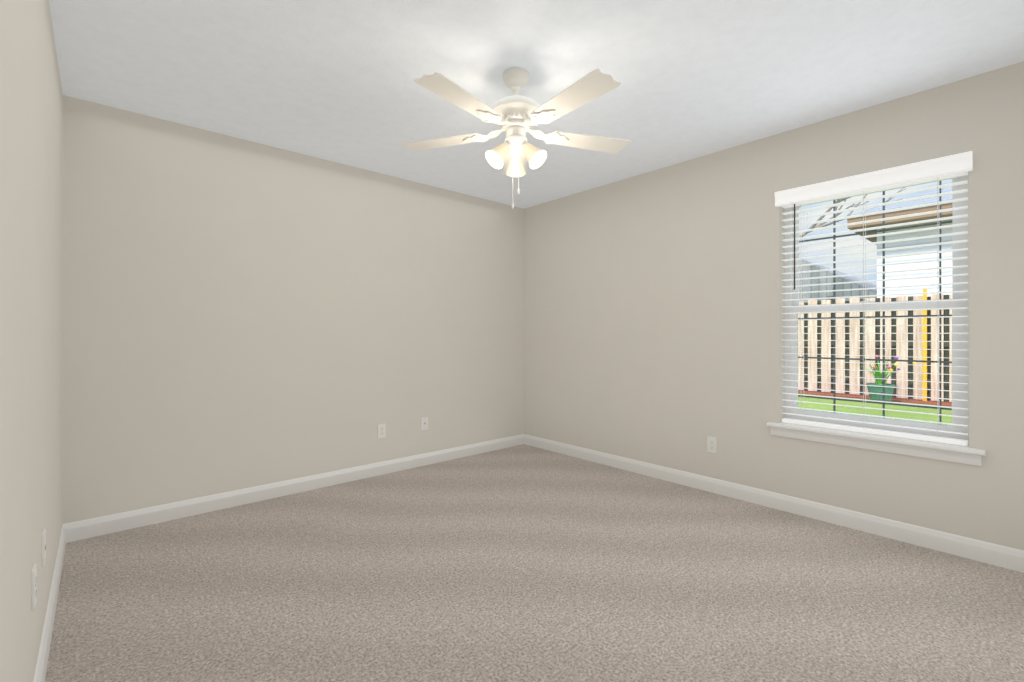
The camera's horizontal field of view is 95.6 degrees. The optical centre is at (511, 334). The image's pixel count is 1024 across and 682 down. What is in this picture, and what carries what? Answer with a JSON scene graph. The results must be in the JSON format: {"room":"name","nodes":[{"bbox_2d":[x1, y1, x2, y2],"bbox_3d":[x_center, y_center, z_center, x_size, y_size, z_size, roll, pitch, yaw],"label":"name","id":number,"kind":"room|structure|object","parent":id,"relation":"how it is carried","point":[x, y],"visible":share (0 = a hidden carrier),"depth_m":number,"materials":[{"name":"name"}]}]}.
{"room":"empty bedroom","nodes":[
{"label":"empty bedroom","id":0,"kind":"room"},
{"bbox_2d":[0,0,62,681],"bbox_3d":[-1.172,-0.085,0.985,0.150,2.440,4.300,0,0,-42],"label":"wall","id":1,"kind":"structure","parent":0,"point":[31,300],"depth_m":1.29,"materials":[{"name":"paint"}]},
{"bbox_2d":[31,563,36,610],"bbox_3d":[-1.403,0.740,1.363,0.008,0.115,0.070,0,0,-42],"label":"electrical outlet","id":2,"kind":"object","parent":1,"relation":"attached to","point":[33,585],"visible":1,"depth_m":1.34,"materials":[{"name":"white plastic"}]},
{"bbox_2d":[42,528,45,567],"bbox_3d":[-1.625,0.740,1.612,0.007,0.115,0.070,0,0,-42],"label":"electrical outlet","id":3,"kind":"object","parent":1,"relation":"attached to","point":[43,547],"visible":1,"depth_m":1.59,"materials":[{"name":"white plastic"}]},
{"bbox_2d":[33,523,68,681],"bbox_3d":[-1.111,1.084,1.039,0.014,0.102,4.000,0,0,-42],"label":"baseboard","id":4,"kind":"structure","parent":1,"relation":"attached to","point":[42,661],"depth_m":1.77,"materials":[{"name":"white wood"}]},
{"bbox_2d":[63,95,523,523],"bbox_3d":[-1.211,-0.085,3.730,3.445,2.440,0.150,0,0,-42],"label":"wall","id":5,"kind":"structure","parent":0,"point":[238,313],"depth_m":3.17,"materials":[{"name":"paint"}]},
{"bbox_2d":[69,434,524,541],"bbox_3d":[-1.154,1.084,3.671,3.390,0.102,0.014,0,0,-42],"label":"baseboard","id":6,"kind":"structure","parent":5,"relation":"attached to","point":[93,527],"depth_m":3.17,"materials":[{"name":"white wood"}]},
{"bbox_2d":[378,423,385,438],"bbox_3d":[-1.055,0.783,3.763,0.070,0.115,0.008,0,0,-42],"label":"electrical outlet","id":7,"kind":"object","parent":5,"relation":"attached to","point":[381,430],"visible":1,"depth_m":3.76,"materials":[{"name":"white plastic"}]},
{"bbox_2d":[421,416,427,430],"bbox_3d":[-0.756,0.773,4.024,0.070,0.115,0.016,0,0,-42],"label":"outlet","id":8,"kind":"object","parent":5,"relation":"attached to","point":[424,423],"visible":1,"depth_m":4.02,"materials":[{"name":"white plastic"}]},
{"bbox_2d":[45,444,1023,681],"bbox_3d":[0.170,1.165,2.181,3.745,0.060,4.300,0,0,-42],"label":"floor","id":9,"kind":"structure","parent":0,"point":[523,563],"depth_m":2.04,"materials":[{"name":"beige carpet"}]},
{"bbox_2d":[49,0,1023,208],"bbox_3d":[0.170,-1.355,2.181,3.745,0.100,4.300,0,0,-42],"label":"ceiling","id":10,"kind":"structure","parent":0,"point":[331,80],"depth_m":2.26,"materials":[{"name":"white paint"}]},
{"bbox_2d":[401,67,630,208],"bbox_3d":[0.029,-0.961,2.299,1.216,0.689,1.194,0,0,-42],"label":"ceiling fan","id":11,"kind":"object","parent":10,"relation":"hanging from","point":[515,116],"visible":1,"depth_m":2.27,"materials":[{"name":"white"}]},
{"bbox_2d":[524,61,1023,549],"bbox_3d":[1.512,-0.085,3.377,0.150,2.440,4.300,0,0,-42],"label":"wall","id":12,"kind":"structure","parent":0,"point":[653,316],"depth_m":3.17,"materials":[{"name":"paint"}]},
{"bbox_2d":[707,436,716,453],"bbox_3d":[1.439,0.795,3.340,0.008,0.115,0.070,0,0,-42],"label":"electrical outlet","id":13,"kind":"object","parent":12,"relation":"attached to","point":[711,444],"visible":1,"depth_m":3.33,"materials":[{"name":"white plastic"}]},
{"bbox_2d":[525,434,1023,572],"bbox_3d":[1.451,1.084,3.323,0.014,0.102,4.000,0,0,-42],"label":"baseboard","id":14,"kind":"structure","parent":12,"relation":"attached to","point":[984,552],"depth_m":2.84,"materials":[{"name":"white wood"}]},
{"bbox_2d":[798,181,951,421],"bbox_3d":[2.172,-0.145,2.814,0.084,1.650,1.132,0,0,-42],"label":"bars","id":15,"kind":"object","parent":12,"relation":"attached to","point":[834,322],"depth_m":2.78,"materials":[{"name":"grey metal"}]},
{"bbox_2d":[766,171,985,465],"bbox_3d":[2.065,-0.126,2.719,0.200,1.568,1.000,0,0,-42],"label":"window","id":16,"kind":"structure","parent":12,"relation":"in","point":[961,350],"depth_m":2.64,"materials":[{"name":"white plastic"}]},
{"bbox_2d":[775,151,972,445],"bbox_3d":[2.041,-0.172,2.697,0.116,1.489,0.908,0,0,-42],"label":"window blinds","id":17,"kind":"object","parent":16,"relation":"attached to","point":[942,168],"visible":0.9,"depth_m":2.65,"materials":[{"name":"white plastic"}]},
{"label":"outside","id":18,"kind":"structure","parent":0,"visible":0},
{"bbox_2d":[798,394,951,424],"bbox_3d":[16.688,1.235,17.579,41.403,0.400,55.000,0,0,-42],"label":"ground","id":19,"kind":"structure","parent":18,"point":[890,413],"depth_m":6.39,"materials":[{"name":"green plant"}]},
{"bbox_2d":[799,259,876,302],"bbox_3d":[10.403,-0.490,14.788,7.100,3.050,3.700,0,0,-42],"label":"shed","id":20,"kind":"object","parent":19,"relation":"on","point":[829,280],"depth_m":12.13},
{"bbox_2d":[799,188,906,236],"bbox_3d":[6.099,-1.732,11.658,3.187,5.635,6.004,0,0,-42],"label":"tree","id":21,"kind":"object","parent":19,"relation":"on","point":[822,217],"depth_m":10.51,"materials":[{"name":"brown plant"}]},
{"bbox_2d":[798,390,951,406],"bbox_3d":[5.340,1.025,8.130,0.520,0.020,34.000,0,0,-42],"label":"ground","id":22,"kind":"structure","parent":19,"relation":"on","point":[911,400],"depth_m":7.43,"materials":[{"name":"brown soil"}]},
{"bbox_2d":[798,294,951,401],"bbox_3d":[5.420,0.185,8.261,0.175,1.700,34.088,0,0,-42],"label":"fence","id":23,"kind":"object","parent":19,"relation":"on","point":[888,343],"depth_m":7.59,"materials":[{"name":"brown wood"}]},
{"bbox_2d":[858,355,915,401],"bbox_3d":[5.595,0.677,7.063,0.775,0.717,0.826,0,0,-42],"label":"planter","id":24,"kind":"object","parent":19,"relation":"on","point":[878,381],"depth_m":7.01,"materials":[{"name":"teal"}]},
{"bbox_2d":[847,186,951,297],"bbox_3d":[18.300,-1.765,3.977,9.900,5.600,23.550,0,0,-42],"label":"house","id":25,"kind":"structure","parent":19,"relation":"on","point":[922,273],"depth_m":9.01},
{"bbox_2d":[923,289,926,400],"bbox_3d":[6.292,0.170,7.073,0.045,1.730,0.045,0,0,-42],"label":"post","id":26,"kind":"object","parent":19,"relation":"on","point":[925,352],"depth_m":7.05,"materials":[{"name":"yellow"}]}
]}

